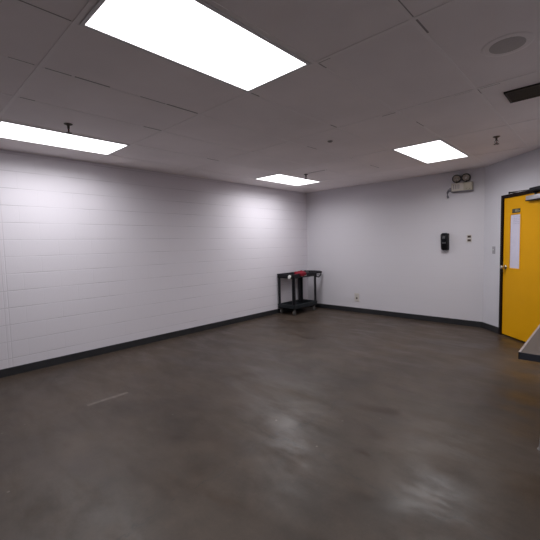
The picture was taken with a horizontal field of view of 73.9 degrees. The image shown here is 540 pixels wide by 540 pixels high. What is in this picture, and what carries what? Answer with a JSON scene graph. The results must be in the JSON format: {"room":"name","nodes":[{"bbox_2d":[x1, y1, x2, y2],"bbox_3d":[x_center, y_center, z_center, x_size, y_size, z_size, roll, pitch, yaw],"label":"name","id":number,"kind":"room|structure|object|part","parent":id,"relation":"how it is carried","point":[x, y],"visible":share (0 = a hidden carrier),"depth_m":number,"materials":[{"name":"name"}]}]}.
{"room":"empty utility room","nodes":[
{"label":"empty utility room","id":0,"kind":"room"},
{"bbox_2d":[0,149,307,369],"bbox_3d":[-2.596,-0.132,4.924,0.150,2.680,10.300,2,6,43],"label":"wall","id":1,"kind":"structure","parent":0,"point":[93,255],"depth_m":5.30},
{"bbox_2d":[0,308,290,377],"bbox_3d":[-2.504,1.158,4.959,0.012,0.098,10.000,2,6,43],"label":"baseboard","id":2,"kind":"structure","parent":1,"relation":"attached to","point":[28,367],"depth_m":5.28,"materials":[{"name":"black plastic"}]},
{"bbox_2d":[0,306,539,539],"bbox_3d":[0.191,1.377,2.440,7.700,0.120,10.300,2,6,43],"label":"floor","id":3,"kind":"structure","parent":0,"point":[319,423],"depth_m":2.80,"materials":[{"name":"concrete"}]},
{"bbox_2d":[277,270,321,314],"bbox_3d":[0.697,0.479,7.976,0.464,0.870,1.076,2,6,43],"label":"utility cart","id":4,"kind":"object","parent":3,"relation":"on","point":[301,303],"visible":0.89,"depth_m":7.76,"materials":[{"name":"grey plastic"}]},
{"bbox_3d":[0.220,0.467,7.745,0.055,0.650,0.062,2,6,43],"label":"corner post","id":5,"kind":"part","parent":4,"relation":"part of","materials":[{"name":"grey plastic"}]},
{"bbox_3d":[0.496,0.478,7.486,0.055,0.650,0.062,2,6,43],"label":"corner post","id":6,"kind":"part","parent":4,"relation":"part of","materials":[{"name":"grey plastic"}]},
{"bbox_2d":[277,271,316,278],"bbox_3d":[0.600,0.105,7.857,0.462,0.087,0.822,2,6,43],"label":"shelf","id":7,"kind":"object","parent":4,"relation":"attached to","point":[282,275],"depth_m":7.68,"materials":[{"name":"grey plastic"}]},
{"bbox_2d":[278,299,316,309],"bbox_3d":[0.616,0.752,7.903,0.462,0.090,0.822,2,6,43],"label":"shelf","id":8,"kind":"object","parent":4,"relation":"attached to","point":[300,303],"depth_m":7.78,"materials":[{"name":"plastic"}]},
{"bbox_2d":[294,270,305,275],"bbox_3d":[0.659,0.067,7.772,0.305,0.114,0.405,2,6,43],"label":"cloth","id":9,"kind":"object","parent":4,"relation":"on","point":[302,273],"visible":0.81,"depth_m":7.72,"materials":[{"name":"red fabric"}]},
{"bbox_3d":[0.706,0.418,8.261,0.055,0.650,0.105,2,6,43],"label":"corner post","id":10,"kind":"part","parent":4,"relation":"part of","materials":[{"name":"grey plastic"}]},
{"bbox_3d":[0.962,0.090,8.243,0.446,0.146,0.273,2,6,43],"label":"push handle","id":11,"kind":"part","parent":4,"relation":"part of","materials":[{"name":"grey plastic"}]},
{"bbox_3d":[0.997,0.428,8.018,0.055,0.650,0.062,2,6,43],"label":"corner post","id":12,"kind":"part","parent":4,"relation":"part of","materials":[{"name":"grey plastic"}]},
{"bbox_2d":[518,325,539,450],"bbox_3d":[2.534,0.858,2.774,0.763,0.751,1.830,2,6,43],"label":"table","id":13,"kind":"object","parent":3,"relation":"on","point":[530,351],"visible":1,"depth_m":2.41,"materials":[{"name":"grey laminate"}]},
{"bbox_3d":[2.251,0.473,3.004,0.013,0.002,1.822,2,6,43],"label":"edge trim","id":14,"kind":"part","parent":13,"relation":"part of","materials":[{"name":"grey"}]},
{"bbox_2d":[0,0,539,192],"bbox_3d":[0.122,-1.405,2.245,7.700,0.100,10.300,2,6,43],"label":"ceiling","id":15,"kind":"structure","parent":0,"point":[399,67],"depth_m":2.83,"materials":[{"name":"tile"}]},
{"bbox_2d":[0,120,129,154],"bbox_3d":[-2.252,-1.408,3.902,0.606,0.008,1.224,2,6,43],"label":"recessed light","id":16,"kind":"object","parent":15,"relation":"in","point":[8,130],"visible":1,"depth_m":3.85,"materials":[{"name":"white plastic"}]},
{"bbox_2d":[64,123,72,133],"bbox_3d":[-1.914,-1.341,3.411,0.076,0.090,0.076,2,6,43],"label":"sprinkler head","id":17,"kind":"object","parent":15,"relation":"attached to","point":[68,125],"visible":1,"depth_m":3.40},
{"bbox_2d":[79,0,310,91],"bbox_3d":[-0.369,-1.331,2.136,0.606,0.008,1.224,2,6,43],"label":"recessed light","id":18,"kind":"object","parent":15,"relation":"in","point":[195,35],"visible":1,"depth_m":2.05,"materials":[{"name":"white plastic"}]},
{"bbox_2d":[9,0,499,172],"bbox_3d":[0.320,-1.452,3.560,3.310,0.003,5.276,1,5,27],"label":"trim","id":19,"kind":"structure","parent":15,"relation":"attached to","point":[417,20],"depth_m":2.41,"materials":[{"name":"grey metal"}]},
{"bbox_2d":[0,0,539,192],"bbox_3d":[0.123,-1.354,2.248,7.400,0.003,10.000,2,6,43],"label":"ceiling grid","id":20,"kind":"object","parent":15,"relation":"attached to","point":[90,3],"depth_m":2.77,"materials":[{"name":"white metal"}]},
{"bbox_2d":[255,173,320,185],"bbox_3d":[0.352,-1.669,6.680,0.606,0.008,1.224,2,6,43],"label":"recessed light","id":21,"kind":"object","parent":15,"relation":"in","point":[277,178],"visible":1,"depth_m":6.62,"materials":[{"name":"white plastic"}]},
{"bbox_2d":[392,139,468,163],"bbox_3d":[2.208,-1.588,4.872,0.606,0.008,1.224,2,6,43],"label":"recessed light","id":22,"kind":"object","parent":15,"relation":"in","point":[439,150],"visible":1,"depth_m":4.80,"materials":[{"name":"white plastic"}]},
{"bbox_2d":[493,136,499,144],"bbox_3d":[2.640,-1.510,4.186,0.076,0.090,0.076,2,6,43],"label":"sprinkler head","id":23,"kind":"object","parent":15,"relation":"attached to","point":[495,137],"visible":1,"depth_m":4.18},
{"bbox_2d":[481,31,534,56],"bbox_3d":[1.461,-1.383,2.211,0.280,0.008,0.280,2,6,43],"label":"ceiling speaker","id":24,"kind":"object","parent":15,"relation":"attached to","point":[509,43],"visible":1,"depth_m":2.19,"materials":[{"name":"white"}]},
{"bbox_2d":[489,36,525,53],"bbox_3d":[1.461,-1.382,2.211,0.192,0.007,0.192,2,6,43],"label":"grille","id":25,"kind":"object","parent":24,"relation":"attached to","point":[508,44],"depth_m":2.20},
{"bbox_2d":[504,83,539,102],"bbox_3d":[2.216,-1.441,2.823,0.594,0.014,0.286,2,6,43],"label":"ceiling vent","id":26,"kind":"object","parent":15,"relation":"in","point":[531,91],"visible":1,"depth_m":2.93,"materials":[{"name":"black metal"}]},
{"bbox_2d":[306,167,484,321],"bbox_3d":[2.296,-0.420,7.278,3.745,2.680,0.150,2,6,43],"label":"wall","id":27,"kind":"structure","parent":0,"point":[380,242],"depth_m":6.93,"materials":[{"name":"white paint"}]},
{"bbox_2d":[354,293,358,301],"bbox_3d":[1.856,0.584,7.675,0.112,0.176,0.012,2,6,43],"label":"wall outlet","id":28,"kind":"object","parent":27,"relation":"attached to","point":[356,295],"visible":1,"depth_m":7.67,"materials":[{"name":"grey plastic"}]},
{"bbox_2d":[310,303,481,327],"bbox_3d":[2.256,0.873,7.325,3.676,0.098,0.012,2,6,43],"label":"baseboard","id":29,"kind":"structure","parent":27,"relation":"attached to","point":[327,306],"depth_m":6.97,"materials":[{"name":"black plastic"}]},
{"bbox_2d":[440,233,448,251],"bbox_3d":[3.085,-0.489,6.343,0.130,0.330,0.118,2,6,43],"label":"soap dispenser","id":30,"kind":"object","parent":27,"relation":"attached to","point":[444,236],"visible":1,"depth_m":6.30,"materials":[{"name":"black plastic"}]},
{"bbox_2d":[446,173,473,198],"bbox_3d":[3.237,-1.436,6.137,0.418,0.386,0.108,2,6,43],"label":"emergency light","id":31,"kind":"object","parent":27,"relation":"attached to","point":[464,186],"visible":1,"depth_m":6.08,"materials":[{"name":"beige plastic"}]},
{"bbox_3d":[3.194,-1.415,6.116,0.186,0.122,0.004,2,6,43],"label":"panel","id":32,"kind":"part","parent":31,"relation":"part of","materials":[{"name":"beige plastic"}]},
{"bbox_2d":[466,234,471,241],"bbox_3d":[3.394,-0.538,6.120,0.080,0.132,0.013,2,6,43],"label":"wall switch","id":33,"kind":"object","parent":27,"relation":"attached to","point":[469,237],"visible":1,"depth_m":6.11,"materials":[{"name":"grey plastic"}]},
{"bbox_2d":[483,148,539,326],"bbox_3d":[3.668,-0.303,5.128,0.150,2.680,1.720,-2,4,-2],"label":"wall","id":34,"kind":"structure","parent":0,"point":[522,171],"depth_m":5.66,"materials":[{"name":"paint"}]},
{"bbox_2d":[482,322,498,332],"bbox_3d":[3.599,0.942,5.857,0.012,0.098,0.427,-2,4,-2],"label":"baseboard","id":35,"kind":"structure","parent":34,"relation":"attached to","point":[492,328],"depth_m":5.85,"materials":[{"name":"black plastic"}]},
{"bbox_2d":[498,186,539,341],"bbox_3d":[3.554,-0.039,5.064,0.397,2.168,1.013,-2,4,-2],"label":"door","id":36,"kind":"structure","parent":34,"relation":"in","point":[519,282],"depth_m":5.16,"materials":[{"name":"yellow paint"}]},
{"bbox_3d":[3.486,-1.060,4.845,0.140,0.098,0.449,-3,4,-26],"label":"closer arm","id":37,"kind":"part","parent":36,"relation":"part of","materials":[{"name":"black metal"}]}
]}

